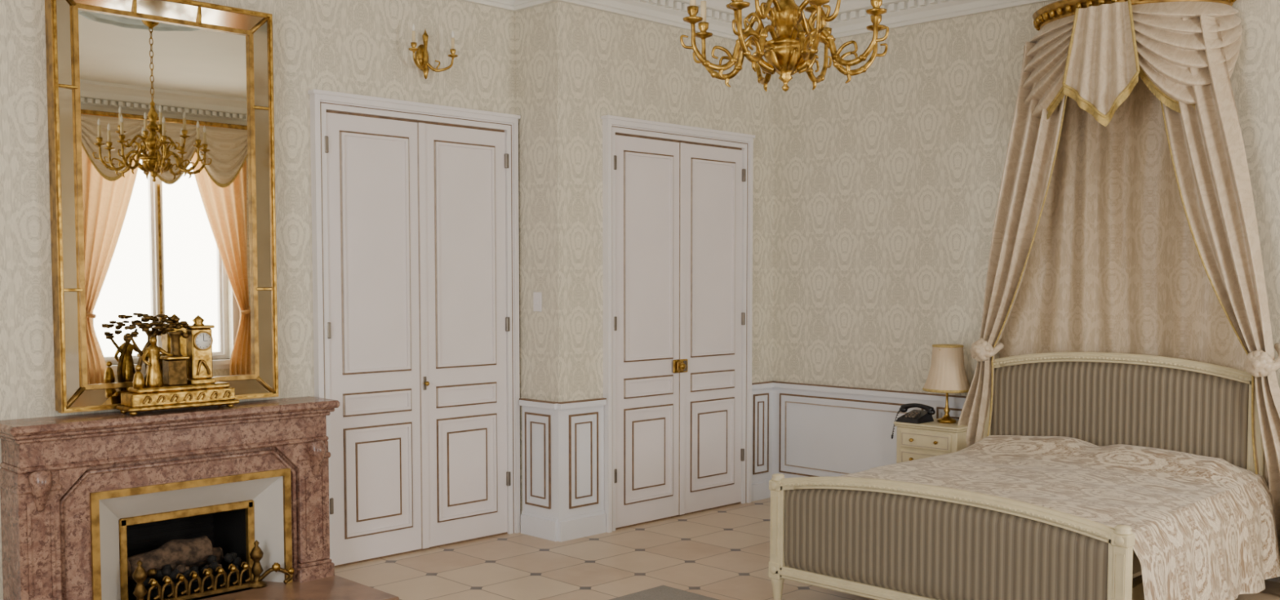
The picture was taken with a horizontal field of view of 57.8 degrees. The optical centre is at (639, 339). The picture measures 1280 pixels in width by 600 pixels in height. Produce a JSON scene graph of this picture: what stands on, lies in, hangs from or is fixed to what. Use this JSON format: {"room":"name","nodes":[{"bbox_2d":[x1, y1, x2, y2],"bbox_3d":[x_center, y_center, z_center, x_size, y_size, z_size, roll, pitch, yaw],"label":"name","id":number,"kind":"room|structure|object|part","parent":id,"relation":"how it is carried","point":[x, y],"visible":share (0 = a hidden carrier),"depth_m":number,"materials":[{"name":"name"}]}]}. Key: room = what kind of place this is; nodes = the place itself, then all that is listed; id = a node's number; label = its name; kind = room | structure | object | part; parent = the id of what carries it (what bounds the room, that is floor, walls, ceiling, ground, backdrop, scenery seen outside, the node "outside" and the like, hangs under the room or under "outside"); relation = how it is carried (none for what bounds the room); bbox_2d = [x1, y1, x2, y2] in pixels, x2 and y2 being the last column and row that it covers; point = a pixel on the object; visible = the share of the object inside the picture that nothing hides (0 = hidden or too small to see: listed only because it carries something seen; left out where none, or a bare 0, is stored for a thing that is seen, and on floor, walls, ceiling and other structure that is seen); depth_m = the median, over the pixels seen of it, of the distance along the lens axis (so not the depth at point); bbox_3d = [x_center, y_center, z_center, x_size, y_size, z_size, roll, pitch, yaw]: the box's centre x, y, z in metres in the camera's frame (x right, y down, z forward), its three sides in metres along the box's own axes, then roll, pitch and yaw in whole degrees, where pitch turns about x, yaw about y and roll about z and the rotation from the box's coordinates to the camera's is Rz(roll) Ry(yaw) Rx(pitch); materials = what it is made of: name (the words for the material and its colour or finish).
{"room":"historic interior","nodes":[
{"label":"historic interior","id":0,"kind":"room"},
{"bbox_2d":[0,0,515,599],"bbox_3d":[-3.207,-0.447,5.184,6.420,3.550,0.450,-3,4,-45],"label":"wall","id":1,"kind":"structure","parent":0,"point":[350,46],"depth_m":6.19,"materials":[{"name":"beige paper"}]},
{"bbox_2d":[44,0,278,413],"bbox_3d":[-2.306,-0.673,5.683,1.075,1.980,0.102,-3,4,-45],"label":"wall mirror","id":2,"kind":"object","parent":1,"relation":"attached to","point":[161,113],"depth_m":5.62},
{"bbox_2d":[307,88,520,567],"bbox_3d":[-1.261,-0.063,6.786,1.419,2.615,0.068,-3,4,-45],"label":"door","id":3,"kind":"structure","parent":1,"relation":"in","point":[415,244],"depth_m":6.75,"materials":[{"name":"white paint"}]},
{"bbox_2d":[408,23,457,79],"bbox_3d":[-1.216,-1.652,6.690,0.331,0.290,0.150,-3,4,-45],"label":"wall sconce","id":4,"kind":"object","parent":1,"relation":"attached to","point":[420,58],"depth_m":6.71,"materials":[{"name":"gold metal"}]},
{"bbox_2d":[515,0,774,531],"bbox_3d":[0.046,-0.602,8.150,2.380,3.550,0.850,-3,4,-45],"label":"wall","id":5,"kind":"structure","parent":0,"point":[575,66],"depth_m":7.21,"materials":[{"name":"paper"}]},
{"bbox_2d":[533,292,542,311],"bbox_3d":[-0.634,-0.235,7.156,0.014,0.120,0.080,-3,4,-45],"label":"light switch","id":6,"kind":"object","parent":5,"relation":"attached to","point":[537,296],"visible":1,"depth_m":7.15,"materials":[{"name":"white paint"}]},
{"bbox_2d":[519,398,557,542],"bbox_3d":[-0.626,0.798,7.186,0.037,0.853,0.335,-3,4,-45],"label":"trim","id":7,"kind":"structure","parent":5,"relation":"attached to","point":[539,516],"depth_m":7.18,"materials":[{"name":"white paint"}]},
{"bbox_2d":[557,381,773,542],"bbox_3d":[0.249,0.766,7.798,2.092,0.853,0.037,-3,4,-45],"label":"wainscoting","id":8,"kind":"structure","parent":5,"relation":"attached to","point":[581,513],"depth_m":7.24,"materials":[{"name":"white paint"}]},
{"bbox_2d":[600,115,755,533],"bbox_3d":[0.298,-0.114,7.760,1.434,2.615,0.094,-3,4,-45],"label":"door","id":9,"kind":"structure","parent":5,"relation":"in","point":[677,199],"depth_m":7.73,"materials":[{"name":"white paint"}]},
{"bbox_2d":[334,497,1279,599],"bbox_3d":[0.028,1.457,3.730,8.800,0.100,7.520,-3,4,-45],"label":"floor","id":10,"kind":"structure","parent":0,"point":[723,553],"depth_m":6.46,"materials":[{"name":"tile"}]},
{"bbox_2d":[0,395,399,599],"bbox_3d":[-2.235,0.828,5.559,1.730,0.965,1.250,-3,4,-45],"label":"fireplace","id":11,"kind":"object","parent":10,"relation":"on","point":[223,502],"visible":1,"depth_m":5.65,"materials":[{"name":"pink stone"}]},
{"bbox_2d":[115,314,239,415],"bbox_3d":[-2.223,0.107,5.588,0.540,0.469,0.162,-3,4,-45],"label":"mantel clock","id":12,"kind":"object","parent":11,"relation":"on","point":[188,383],"visible":1,"depth_m":5.55,"materials":[{"name":"gold metal"}]},
{"bbox_3d":[-2.259,1.070,5.813,0.685,0.455,0.035,-3,4,-45],"label":"brass frame","id":13,"kind":"part","parent":11,"relation":"part of","materials":[{"name":"gold metal"}]},
{"bbox_2d":[608,585,719,599],"bbox_3d":[0.378,1.367,4.366,2.000,0.012,2.730,-3,4,-45],"label":"area rug","id":14,"kind":"object","parent":10,"relation":"on","point":[663,592],"visible":1,"depth_m":5.83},
{"bbox_2d":[893,417,968,462],"bbox_3d":[1.875,0.869,7.301,0.382,0.700,0.455,-3,4,-45],"label":"nightstand","id":15,"kind":"object","parent":10,"relation":"on","point":[928,439],"visible":0.25,"depth_m":7.17,"materials":[{"name":"beige paint"}]},
{"bbox_2d":[891,403,935,439],"bbox_3d":[1.736,0.518,7.345,0.190,0.231,0.260,-3,4,-45],"label":"telephone","id":16,"kind":"object","parent":15,"relation":"on","point":[914,416],"visible":0.95,"depth_m":7.31,"materials":[{"name":"black plastic"}]},
{"bbox_2d":[922,344,970,423],"bbox_3d":[1.930,0.274,7.286,0.302,0.490,0.302,-3,4,-45],"label":"table lamp","id":17,"kind":"object","parent":15,"relation":"on","point":[947,374],"visible":0.97,"depth_m":7.19,"materials":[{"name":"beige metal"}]},
{"bbox_2d":[768,351,1279,599],"bbox_3d":[2.020,0.702,5.803,2.086,1.172,1.853,-3,4,-45],"label":"bed","id":18,"kind":"object","parent":10,"relation":"on","point":[1095,473],"visible":0.97,"depth_m":5.51,"materials":[{"name":"beige fabric"}]},
{"bbox_3d":[1.283,0.987,5.139,0.088,0.690,1.772,-3,4,-45],"label":"footboard frame","id":19,"kind":"part","parent":18,"relation":"part of","materials":[{"name":"beige paint"}]},
{"bbox_2d":[837,435,1279,599],"bbox_3d":[2.034,0.887,5.806,1.900,0.633,1.823,-3,4,-45],"label":"bedspread","id":20,"kind":"object","parent":18,"relation":"on","point":[1202,523],"depth_m":5.61,"materials":[{"name":"beige fabric"}]},
{"bbox_3d":[2.662,0.664,6.574,0.088,1.185,1.622,-3,4,-45],"label":"headboard frame","id":21,"kind":"part","parent":18,"relation":"part of","materials":[{"name":"beige paint"}]},
{"bbox_3d":[1.966,0.893,5.881,1.860,0.280,1.420,-3,4,-45],"label":"mattress","id":22,"kind":"part","parent":18,"relation":"part of","materials":[{"name":"brown fabric"}]},
{"bbox_2d":[773,0,1279,395],"bbox_3d":[3.387,-0.504,6.283,0.300,3.550,6.520,-3,4,-45],"label":"wall","id":23,"kind":"structure","parent":0,"point":[887,180],"depth_m":7.67,"materials":[{"name":"beige paper"}]},
{"bbox_2d":[957,0,1279,552],"bbox_3d":[2.613,-0.372,6.431,0.575,3.030,2.005,-3,4,-45],"label":"canopy","id":24,"kind":"object","parent":23,"relation":"attached to","point":[1125,221],"depth_m":6.47,"materials":[{"name":"beige fabric"}]},
{"bbox_3d":[0.028,-2.188,3.539,8.800,0.100,7.520,-3,4,-45],"label":"ceiling","id":25,"kind":"structure","parent":0,"visible":0},
{"bbox_2d":[680,0,888,91],"bbox_3d":[0.551,-1.531,4.367,0.760,1.180,0.760,1,3,11],"label":"chandelier","id":26,"kind":"object","parent":25,"relation":"hanging from","point":[788,52],"visible":1,"depth_m":4.32,"materials":[{"name":"gold metal"}]},
{"bbox_3d":[2.581,-0.232,1.085,8.200,3.550,0.300,-3,4,-45],"label":"wall","id":27,"kind":"structure","parent":0,"visible":0},
{"bbox_2d":[459,0,1053,41],"bbox_3d":[0.134,-1.987,3.443,8.200,0.289,6.620,-3,4,-45],"label":"trim","id":28,"kind":"structure","parent":27,"relation":"attached to","point":[852,19],"depth_m":7.54,"materials":[{"name":"paint"}]},
{"bbox_2d":[772,381,1279,582],"bbox_3d":[3.162,0.843,6.340,0.037,0.853,6.220,-3,4,-45],"label":"wainscoting","id":29,"kind":"structure","parent":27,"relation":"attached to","point":[820,430],"depth_m":8.12,"materials":[{"name":"white paint"}]}
]}

